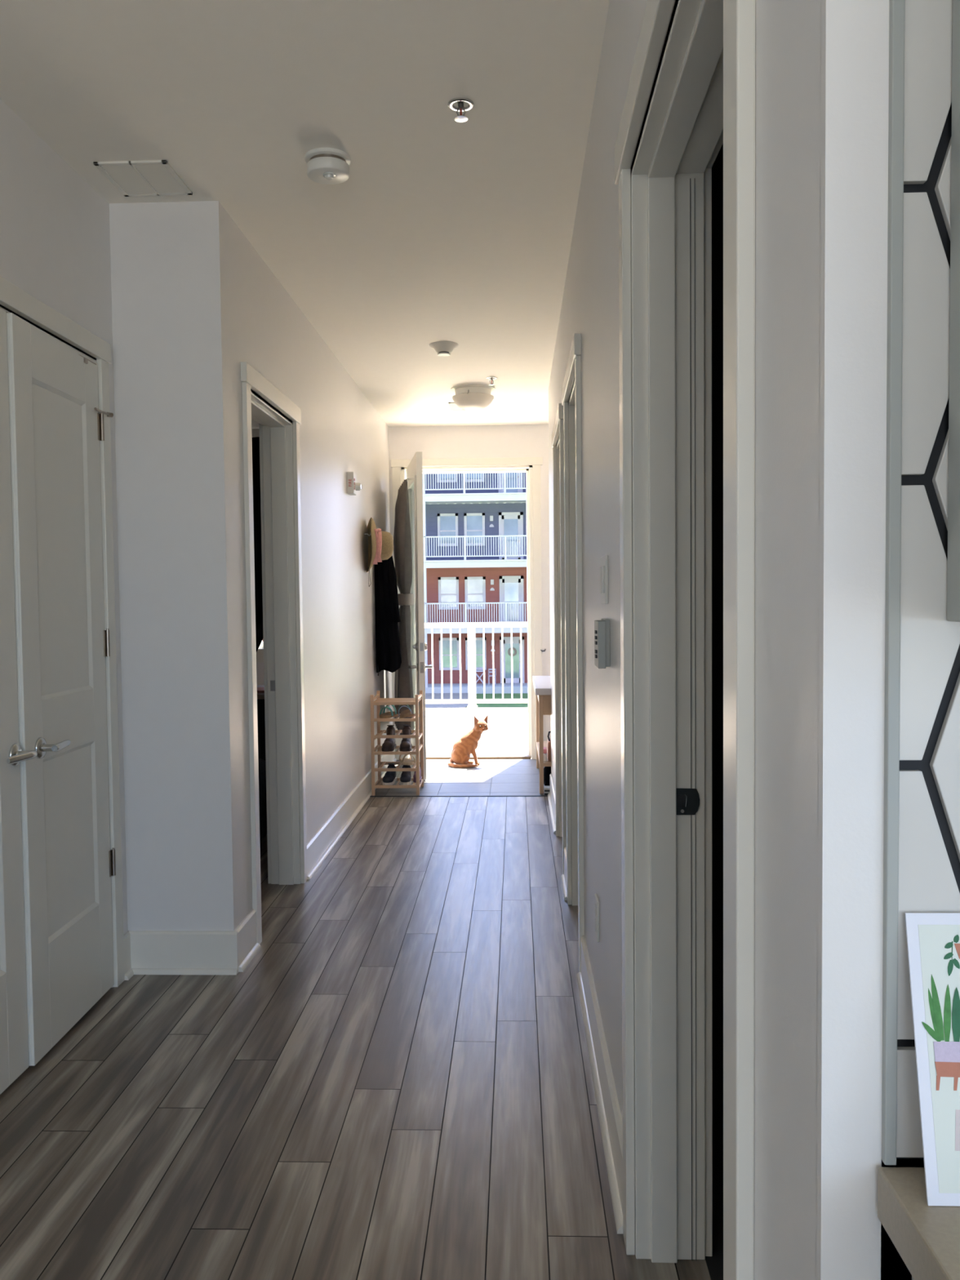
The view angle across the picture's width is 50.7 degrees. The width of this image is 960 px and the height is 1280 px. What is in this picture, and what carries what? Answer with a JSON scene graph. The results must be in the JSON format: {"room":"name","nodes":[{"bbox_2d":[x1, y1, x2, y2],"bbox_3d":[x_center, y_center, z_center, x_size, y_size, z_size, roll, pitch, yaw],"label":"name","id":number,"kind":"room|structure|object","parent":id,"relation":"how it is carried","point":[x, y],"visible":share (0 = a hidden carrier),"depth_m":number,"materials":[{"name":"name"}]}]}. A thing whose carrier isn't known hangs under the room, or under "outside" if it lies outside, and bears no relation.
{"room":"apartment hallway","nodes":[
{"label":"apartment hallway","id":0,"kind":"room"},
{"bbox_2d":[0,98,128,934],"bbox_3d":[-1.496,0.004,-0.261,0.140,2.740,7.773,-1,2,2],"label":"wall","id":1,"kind":"structure","parent":0,"point":[55,229],"depth_m":3.17,"materials":[{"name":"paint"}]},
{"bbox_2d":[0,308,37,1094],"bbox_3d":[-1.303,0.169,2.558,0.096,2.140,0.607,-1,2,2],"label":"door","id":2,"kind":"structure","parent":1,"relation":"in","point":[14,1046],"depth_m":2.81,"materials":[{"name":"paint"}]},
{"bbox_2d":[5,312,115,1066],"bbox_3d":[-1.274,0.142,3.200,0.096,2.138,0.671,-1,2,1],"label":"door","id":3,"kind":"structure","parent":1,"relation":"in","point":[57,427],"depth_m":3.12,"materials":[{"name":"paint"}]},
{"bbox_2d":[0,275,124,987],"bbox_3d":[-1.372,0.122,2.867,0.162,2.232,1.388,-1,2,2],"label":"trim","id":4,"kind":"structure","parent":1,"relation":"attached to","point":[14,299],"depth_m":3.48,"materials":[{"name":"paint"}]},
{"bbox_2d":[109,200,392,930],"bbox_3d":[-1.081,-0.269,5.984,0.528,2.740,4.751,-1,2,2],"label":"wall","id":5,"kind":"structure","parent":0,"point":[193,300],"depth_m":3.64,"materials":[{"name":"paint"}]},
{"bbox_2d":[123,748,396,980],"bbox_3d":[-0.984,1.026,5.996,0.418,0.150,4.834,-1,2,2],"label":"baseboard","id":6,"kind":"structure","parent":5,"relation":"attached to","point":[145,952],"depth_m":3.65,"materials":[{"name":"paint"}]},
{"bbox_2d":[240,361,307,943],"bbox_3d":[-0.939,0.051,4.340,0.180,2.238,0.965,-1,2,2],"label":"trim","id":7,"kind":"structure","parent":5,"relation":"attached to","point":[279,446],"depth_m":4.71,"materials":[{"name":"paint"}]},
{"bbox_2d":[346,471,361,495],"bbox_3d":[-0.775,-0.966,6.252,0.077,0.133,0.116,-1,2,2],"label":"fire alarm","id":8,"kind":"object","parent":5,"relation":"attached to","point":[353,486],"visible":1,"depth_m":6.20,"materials":[{"name":"white plastic"}]},
{"bbox_2d":[366,517,393,586],"bbox_3d":[-0.684,-0.601,6.926,0.186,0.475,0.377,-1,3,-13],"label":"sun hat","id":9,"kind":"object","parent":5,"relation":"hanging from","point":[380,543],"visible":1,"depth_m":6.84,"materials":[{"name":"wicker"}]},
{"bbox_2d":[0,0,608,429],"bbox_3d":[-0.539,-1.539,2.093,7.600,0.120,12.674,-1,2,2],"label":"ceiling","id":10,"kind":"structure","parent":0,"point":[440,228],"depth_m":3.08,"materials":[{"name":"paint"}]},
{"bbox_2d":[93,160,192,196],"bbox_3d":[-1.107,-1.523,3.346,0.235,0.007,0.265,-1,2,2],"label":"ceiling vent","id":11,"kind":"object","parent":10,"relation":"in","point":[149,177],"visible":1,"depth_m":3.33,"materials":[{"name":"metal"}]},
{"bbox_2d":[305,147,351,184],"bbox_3d":[-0.481,-1.491,3.207,0.144,0.073,0.144,-1,2,2],"label":"smoke detector","id":12,"kind":"object","parent":10,"relation":"attached to","point":[326,166],"visible":1,"depth_m":3.17,"materials":[{"name":"white plastic"}]},
{"bbox_2d":[429,341,458,356],"bbox_3d":[-0.200,-1.604,5.606,0.164,0.058,0.164,-1,2,2],"label":"smoke detector","id":13,"kind":"object","parent":10,"relation":"attached to","point":[443,348],"visible":1,"depth_m":5.57,"materials":[{"name":"white plastic"}]},
{"bbox_2d":[448,402,466,410],"bbox_3d":[-0.141,-1.708,7.403,0.160,0.007,0.280,-1,2,2],"label":"ceiling vent","id":14,"kind":"object","parent":10,"relation":"in","point":[453,406],"visible":0.56,"depth_m":7.45,"materials":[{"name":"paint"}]},
{"bbox_2d":[448,97,474,122],"bbox_3d":[-0.054,-1.495,2.867,0.074,0.044,0.074,-1,2,2],"label":"sprinkler","id":15,"kind":"object","parent":10,"relation":"attached to","point":[460,104],"visible":1,"depth_m":2.86,"materials":[{"name":"silver metal"}]},
{"bbox_2d":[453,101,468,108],"bbox_3d":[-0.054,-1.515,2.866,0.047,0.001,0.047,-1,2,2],"label":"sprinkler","id":16,"kind":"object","parent":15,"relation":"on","point":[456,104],"depth_m":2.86,"materials":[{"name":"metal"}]},
{"bbox_2d":[450,384,495,410],"bbox_3d":[-0.046,-1.614,6.802,0.300,0.144,0.300,-1,2,2],"label":"ceiling lamp","id":17,"kind":"object","parent":10,"relation":"attached to","point":[467,397],"visible":1,"depth_m":6.71,"materials":[{"name":"white glass"}]},
{"bbox_2d":[485,376,497,386],"bbox_3d":[0.075,-1.649,6.466,0.074,0.048,0.074,-1,2,2],"label":"sprinkler","id":18,"kind":"object","parent":10,"relation":"attached to","point":[491,378],"visible":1,"depth_m":6.46,"materials":[{"name":"silver metal"}]},
{"bbox_2d":[0,759,723,1279],"bbox_3d":[-0.512,1.290,2.144,7.600,0.063,12.534,-1,2,2],"label":"floor","id":19,"kind":"structure","parent":0,"point":[397,1083],"depth_m":2.74,"materials":[{"name":"wood"}]},
{"bbox_2d":[257,684,265,760],"bbox_3d":[-1.679,0.701,6.750,1.350,0.742,0.700,-1,2,2],"label":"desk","id":20,"kind":"object","parent":19,"relation":"on","point":[260,696],"visible":0.02,"depth_m":7.04,"materials":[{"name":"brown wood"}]},
{"bbox_2d":[257,687,264,693],"bbox_3d":[-1.388,0.325,6.583,0.250,0.016,0.220,-1,2,2],"label":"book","id":21,"kind":"object","parent":20,"relation":"on","point":[260,690],"visible":0.04,"depth_m":6.48,"materials":[{"name":"paper"}]},
{"bbox_2d":[257,758,266,840],"bbox_3d":[-1.544,0.879,5.636,0.810,0.464,0.714,-1,2,2],"label":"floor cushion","id":22,"kind":"object","parent":19,"relation":"on","point":[262,764],"visible":0.03,"depth_m":5.46,"materials":[{"name":"fabric"}]},
{"bbox_2d":[370,690,423,795],"bbox_3d":[-0.571,0.706,7.024,0.325,0.685,0.335,-1,2,2],"label":"shoe rack","id":23,"kind":"object","parent":19,"relation":"on","point":[380,701],"visible":0.87,"depth_m":6.87,"materials":[{"name":"brown wood"}]},
{"bbox_2d":[379,705,396,718],"bbox_3d":[-0.631,0.487,6.993,0.090,0.081,0.232,0,3,11],"label":"sandal","id":24,"kind":"object","parent":23,"relation":"on","point":[388,714],"visible":0.94,"depth_m":6.93},
{"bbox_2d":[382,724,395,751],"bbox_3d":[-0.626,0.677,6.986,0.082,0.162,0.242,0,2,5],"label":"boot","id":25,"kind":"object","parent":23,"relation":"on","point":[388,745],"visible":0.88,"depth_m":6.94,"materials":[{"name":"brown leather"}]},
{"bbox_2d":[382,763,396,785],"bbox_3d":[-0.623,0.925,6.997,0.082,0.122,0.242,0,2,5],"label":"sneaker","id":26,"kind":"object","parent":23,"relation":"on","point":[389,778],"visible":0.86,"depth_m":6.92,"materials":[{"name":"black fabric"}]},
{"bbox_2d":[398,704,411,718],"bbox_3d":[-0.518,0.486,6.988,0.091,0.091,0.232,-1,2,-5],"label":"sandal","id":27,"kind":"object","parent":23,"relation":"on","point":[406,713],"visible":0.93,"depth_m":6.91},
{"bbox_2d":[399,724,412,751],"bbox_3d":[-0.510,0.676,6.982,0.082,0.162,0.242,-1,2,0],"label":"boot","id":28,"kind":"object","parent":23,"relation":"on","point":[406,745],"visible":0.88,"depth_m":6.93,"materials":[{"name":"brown leather"}]},
{"bbox_2d":[400,764,411,785],"bbox_3d":[-0.511,0.924,7.003,0.082,0.122,0.242,-1,2,-1],"label":"sneaker","id":29,"kind":"object","parent":23,"relation":"on","point":[405,779],"visible":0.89,"depth_m":6.91,"materials":[{"name":"black fabric"}]},
{"bbox_2d":[398,754,415,764],"bbox_3d":[-0.514,0.822,7.094,0.090,0.081,0.194,-1,3,-18],"label":"sandal","id":30,"kind":"object","parent":23,"relation":"on","point":[404,761],"visible":0.84,"depth_m":7.04},
{"bbox_2d":[413,766,422,782],"bbox_3d":[-0.435,0.930,7.062,0.055,0.101,0.186,-1,2,2],"label":"sneaker","id":31,"kind":"object","parent":23,"relation":"on","point":[415,773],"visible":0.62,"depth_m":6.99,"materials":[{"name":"black plastic"}]},
{"bbox_2d":[369,795,547,796],"bbox_3d":[-0.125,1.054,6.835,1.257,0.004,0.014,-1,2,2],"label":"trim","id":32,"kind":"structure","parent":19,"relation":"attached to","point":[495,795],"depth_m":6.83,"materials":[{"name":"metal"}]},
{"bbox_2d":[448,715,488,768],"bbox_3d":[-0.097,0.800,8.049,0.316,0.406,0.212,0,3,13],"label":"cat","id":33,"kind":"object","parent":19,"relation":"on","point":[467,744],"visible":1,"depth_m":8.03},
{"bbox_2d":[532,675,551,793],"bbox_3d":[0.564,0.662,7.393,0.334,0.719,1.095,-1,2,2],"label":"table","id":34,"kind":"object","parent":19,"relation":"on","point":[541,684],"visible":0.41,"depth_m":6.87,"materials":[{"name":"white laminate"}]},
{"bbox_2d":[536,741,551,766],"bbox_3d":[0.573,0.826,7.397,0.298,0.024,1.020,-1,2,2],"label":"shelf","id":35,"kind":"object","parent":34,"relation":"attached to","point":[542,763],"depth_m":7.04,"materials":[{"name":"brown wood"}]},
{"bbox_2d":[543,746,546,761],"bbox_3d":[0.447,0.788,6.974,0.029,0.090,0.090,-1,2,2],"label":"pouch","id":36,"kind":"object","parent":34,"relation":"on","point":[544,748],"visible":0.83,"depth_m":6.93,"materials":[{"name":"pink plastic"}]},
{"bbox_2d":[546,731,551,760],"bbox_3d":[0.513,0.727,7.039,0.091,0.205,0.170,-1,2,2],"label":"handbag","id":37,"kind":"object","parent":34,"relation":"on","point":[548,740],"visible":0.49,"depth_m":6.96,"materials":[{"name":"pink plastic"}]},
{"bbox_2d":[543,766,551,786],"bbox_3d":[0.498,0.946,7.053,0.133,0.148,0.238,-1,2,2],"label":"backpack","id":38,"kind":"object","parent":19,"relation":"on","point":[547,770],"visible":0.24,"depth_m":6.99,"materials":[{"name":"black fabric"}]},
{"bbox_2d":[544,786,550,795],"bbox_3d":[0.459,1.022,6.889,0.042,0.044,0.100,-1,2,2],"label":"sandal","id":39,"kind":"object","parent":19,"relation":"on","point":[547,788],"visible":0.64,"depth_m":6.84,"materials":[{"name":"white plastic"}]},
{"bbox_3d":[1.375,0.880,0.452,2.100,0.863,0.619,-1,2,2],"label":"base cabinet","id":40,"kind":"object","parent":19,"relation":"on","visible":0},
{"bbox_2d":[877,1166,959,1279],"bbox_3d":[1.356,0.427,0.415,2.128,0.040,0.648,-1,2,2],"label":"countertop","id":41,"kind":"structure","parent":40,"relation":"on","point":[926,1237],"depth_m":0.71,"materials":[{"name":"beige stone"}]},
{"bbox_2d":[904,912,959,1206],"bbox_3d":[0.399,0.304,0.740,0.158,0.198,0.048,-1,2,2],"label":"print","id":42,"kind":"object","parent":41,"relation":"on","point":[933,939],"visible":1,"depth_m":0.74,"materials":[{"name":"paper"}]},
{"bbox_2d":[251,424,551,742],"bbox_3d":[-1.253,-0.362,8.431,5.700,2.760,0.130,-1,2,2],"label":"wall","id":43,"kind":"structure","parent":0,"point":[520,440],"depth_m":8.28,"materials":[{"name":"paint"}]},
{"bbox_2d":[256,641,263,662],"bbox_3d":[-1.781,-0.571,8.395,1.450,1.510,0.160,-1,2,2],"label":"window","id":44,"kind":"structure","parent":43,"relation":"in","point":[260,654],"depth_m":8.39,"materials":[{"name":"paint"}]},
{"bbox_2d":[252,436,262,652],"bbox_3d":[-1.782,-0.751,8.281,1.300,1.800,0.052,-1,2,2],"label":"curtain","id":45,"kind":"object","parent":44,"relation":"hanging from","point":[255,441],"visible":0.09,"depth_m":8.27,"materials":[{"name":"black fabric"}]},
{"bbox_2d":[406,451,433,779],"bbox_3d":[-0.497,-0.189,7.846,0.184,2.383,1.006,-1,2,-8],"label":"door","id":46,"kind":"structure","parent":43,"relation":"in","point":[415,469],"depth_m":7.39,"materials":[{"name":"paint"}]},
{"bbox_2d":[393,477,414,734],"bbox_3d":[-0.589,-0.257,7.858,0.142,1.905,0.840,-1,2,-8],"label":"ironing board","id":47,"kind":"object","parent":46,"relation":"hanging from","point":[403,685],"visible":0.88,"depth_m":7.54,"materials":[{"name":"grey fabric"}]},
{"bbox_2d":[391,457,542,759],"bbox_3d":[-0.094,-0.250,8.399,1.237,2.474,0.182,-1,2,2],"label":"trim","id":48,"kind":"structure","parent":43,"relation":"attached to","point":[531,466],"depth_m":8.29,"materials":[{"name":"paint"}]},
{"bbox_2d":[408,751,531,759],"bbox_3d":[-0.078,0.988,8.543,1.015,0.048,0.280,-1,2,2],"label":"trim","id":49,"kind":"structure","parent":43,"relation":"attached to","point":[429,755],"depth_m":8.46,"materials":[{"name":"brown wood"}]},
{"bbox_2d":[711,143,723,1068],"bbox_3d":[1.498,-0.118,1.855,2.120,2.740,1.980,-1,2,2],"label":"wall","id":50,"kind":"structure","parent":0,"point":[717,166],"depth_m":2.82,"materials":[{"name":"paint"}]},
{"bbox_2d":[548,0,924,1279],"bbox_3d":[0.826,-0.226,4.522,0.868,2.740,7.540,-1,2,2],"label":"wall","id":51,"kind":"structure","parent":0,"point":[788,134],"depth_m":0.92,"materials":[{"name":"paint"}]},
{"bbox_2d":[551,403,566,874],"bbox_3d":[0.485,-0.005,5.236,0.180,2.244,0.930,-1,2,2],"label":"trim","id":52,"kind":"structure","parent":51,"relation":"attached to","point":[557,445],"depth_m":5.58,"materials":[{"name":"paint"}]},
{"bbox_2d":[561,333,584,972],"bbox_3d":[0.441,0.050,3.978,0.180,2.244,0.930,-1,2,2],"label":"trim","id":53,"kind":"structure","parent":51,"relation":"attached to","point":[572,410],"depth_m":4.33,"materials":[{"name":"paint"}]},
{"bbox_2d":[547,773,622,1234],"bbox_3d":[0.387,1.077,4.480,0.030,0.150,4.700,-1,2,2],"label":"baseboard","id":54,"kind":"structure","parent":51,"relation":"attached to","point":[610,1117],"depth_m":2.69,"materials":[{"name":"paint"}]},
{"bbox_2d":[594,893,599,942],"bbox_3d":[0.340,0.810,2.955,0.009,0.118,0.085,-1,2,2],"label":"power outlet","id":55,"kind":"object","parent":51,"relation":"attached to","point":[596,899],"visible":1,"depth_m":2.93,"materials":[{"name":"white plastic"}]},
{"bbox_2d":[594,618,610,668],"bbox_3d":[0.306,0.008,2.554,0.034,0.121,0.120,-1,2,2],"label":"intercom panel","id":56,"kind":"object","parent":51,"relation":"attached to","point":[602,628],"visible":1,"depth_m":2.50,"materials":[{"name":"plastic"}]},
{"bbox_2d":[600,555,608,604],"bbox_3d":[0.319,-0.155,2.611,0.010,0.123,0.150,-1,2,2],"label":"switch plate","id":57,"kind":"object","parent":51,"relation":"attached to","point":[604,559],"visible":1,"depth_m":2.56,"materials":[{"name":"white plastic"}]},
{"bbox_2d":[614,0,755,1279],"bbox_3d":[0.354,0.153,1.534,0.180,2.250,1.125,-1,2,2],"label":"trim","id":58,"kind":"structure","parent":51,"relation":"attached to","point":[704,98],"depth_m":1.98,"materials":[{"name":"paint"}]},
{"bbox_2d":[881,0,905,1164],"bbox_3d":[0.306,-0.324,0.751,0.009,1.450,0.020,-1,2,2],"label":"trim","id":59,"kind":"structure","parent":51,"relation":"attached to","point":[896,7],"depth_m":0.75,"materials":[{"name":"paint"}]},
{"bbox_2d":[816,0,888,1279],"bbox_3d":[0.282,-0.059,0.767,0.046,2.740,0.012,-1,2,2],"label":"wall","id":60,"kind":"structure","parent":0,"point":[855,34],"depth_m":0.76,"materials":[{"name":"paint"}]},
{"bbox_2d":[896,0,959,1159],"bbox_3d":[1.367,-0.333,0.715,2.114,1.450,0.016,-1,2,2],"label":"wall tiles","id":61,"kind":"structure","parent":60,"relation":"attached to","point":[929,779],"depth_m":0.76,"materials":[{"name":"white tile"}]},
{"bbox_2d":[813,24,924,1279],"bbox_3d":[1.706,0.033,-1.702,3.068,2.740,5.120,-1,2,2],"label":"wall","id":62,"kind":"structure","parent":0,"point":[890,1244],"depth_m":0.80,"materials":[{"name":"paint"}]},
{"bbox_2d":[946,0,959,622],"bbox_3d":[1.375,-0.533,0.531,2.080,1.035,0.331,-1,2,2],"label":"upper cabinet","id":63,"kind":"object","parent":62,"relation":"attached to","point":[953,488],"visible":1,"depth_m":0.74,"materials":[{"name":"paint"}]},
{"label":"outside","id":64,"kind":"structure","parent":0,"visible":0},
{"bbox_2d":[425,693,468,707],"bbox_3d":[1.440,2.414,39.666,18.000,0.030,7.100,-1,2,2],"label":"ground","id":65,"kind":"structure","parent":64,"point":[428,695],"depth_m":41.01,"materials":[{"name":"grey concrete"}]},
{"bbox_3d":[-0.747,-0.680,7.348,0.049,0.029,0.008,-1,2,2],"label":"coat hook","id":66,"kind":"object","parent":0,"visible":0},
{"bbox_2d":[374,555,401,675],"bbox_3d":[-0.671,-0.219,7.370,0.189,0.942,0.280,-1,2,-7],"label":"jacket","id":67,"kind":"object","parent":66,"relation":"hanging from","point":[388,649],"visible":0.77,"depth_m":7.26,"materials":[{"name":"black fabric"}]},
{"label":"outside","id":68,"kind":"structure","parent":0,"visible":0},
{"bbox_2d":[425,707,528,751],"bbox_3d":[-0.613,1.015,10.574,14.000,0.170,4.016,-1,2,2],"label":"floor","id":69,"kind":"structure","parent":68,"point":[508,727],"depth_m":10.65,"materials":[{"name":"white concrete"}]},
{"bbox_2d":[424,622,528,711],"bbox_3d":[-0.622,0.327,12.205,13.921,1.066,0.170,-1,2,2],"label":"walkway railing","id":70,"kind":"object","parent":69,"relation":"on","point":[472,701],"visible":0.12,"depth_m":12.15,"materials":[{"name":"white metal"}]},
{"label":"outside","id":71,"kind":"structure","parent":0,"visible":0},
{"bbox_2d":[466,693,528,707],"bbox_3d":[1.857,2.020,51.402,120.000,0.200,77.400,-1,2,2],"label":"ground","id":72,"kind":"structure","parent":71,"point":[499,695],"depth_m":40.91,"materials":[{"name":"green plant"}]},
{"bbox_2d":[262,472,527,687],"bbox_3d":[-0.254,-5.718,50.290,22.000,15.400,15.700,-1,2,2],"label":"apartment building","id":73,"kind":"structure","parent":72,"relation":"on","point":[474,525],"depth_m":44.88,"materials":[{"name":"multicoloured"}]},
{"bbox_2d":[507,647,516,656],"bbox_3d":[1.434,0.529,44.983,0.395,0.381,0.054,-1,2,2],"label":"wreath","id":74,"kind":"object","parent":73,"relation":"attached to","point":[509,649],"visible":0.85,"depth_m":44.96,"materials":[{"name":"green plant"}]},
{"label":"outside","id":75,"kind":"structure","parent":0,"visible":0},
{"bbox_2d":[425,683,528,693],"bbox_3d":[-0.401,2.112,44.225,20.000,0.280,1.900,-1,2,2],"label":"ground","id":76,"kind":"structure","parent":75,"point":[437,686],"depth_m":43.30,"materials":[{"name":"concrete"}]},
{"bbox_2d":[475,670,483,683],"bbox_3d":[-0.020,1.649,44.342,0.480,0.631,0.500,-1,2,2],"label":"folding table","id":77,"kind":"object","parent":76,"relation":"on","point":[478,677],"visible":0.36,"depth_m":44.14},
{"bbox_2d":[488,668,496,684],"bbox_3d":[0.529,1.612,44.325,0.330,0.688,0.410,-1,2,2],"label":"folding chair","id":78,"kind":"object","parent":76,"relation":"on","point":[488,668],"visible":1,"depth_m":44.48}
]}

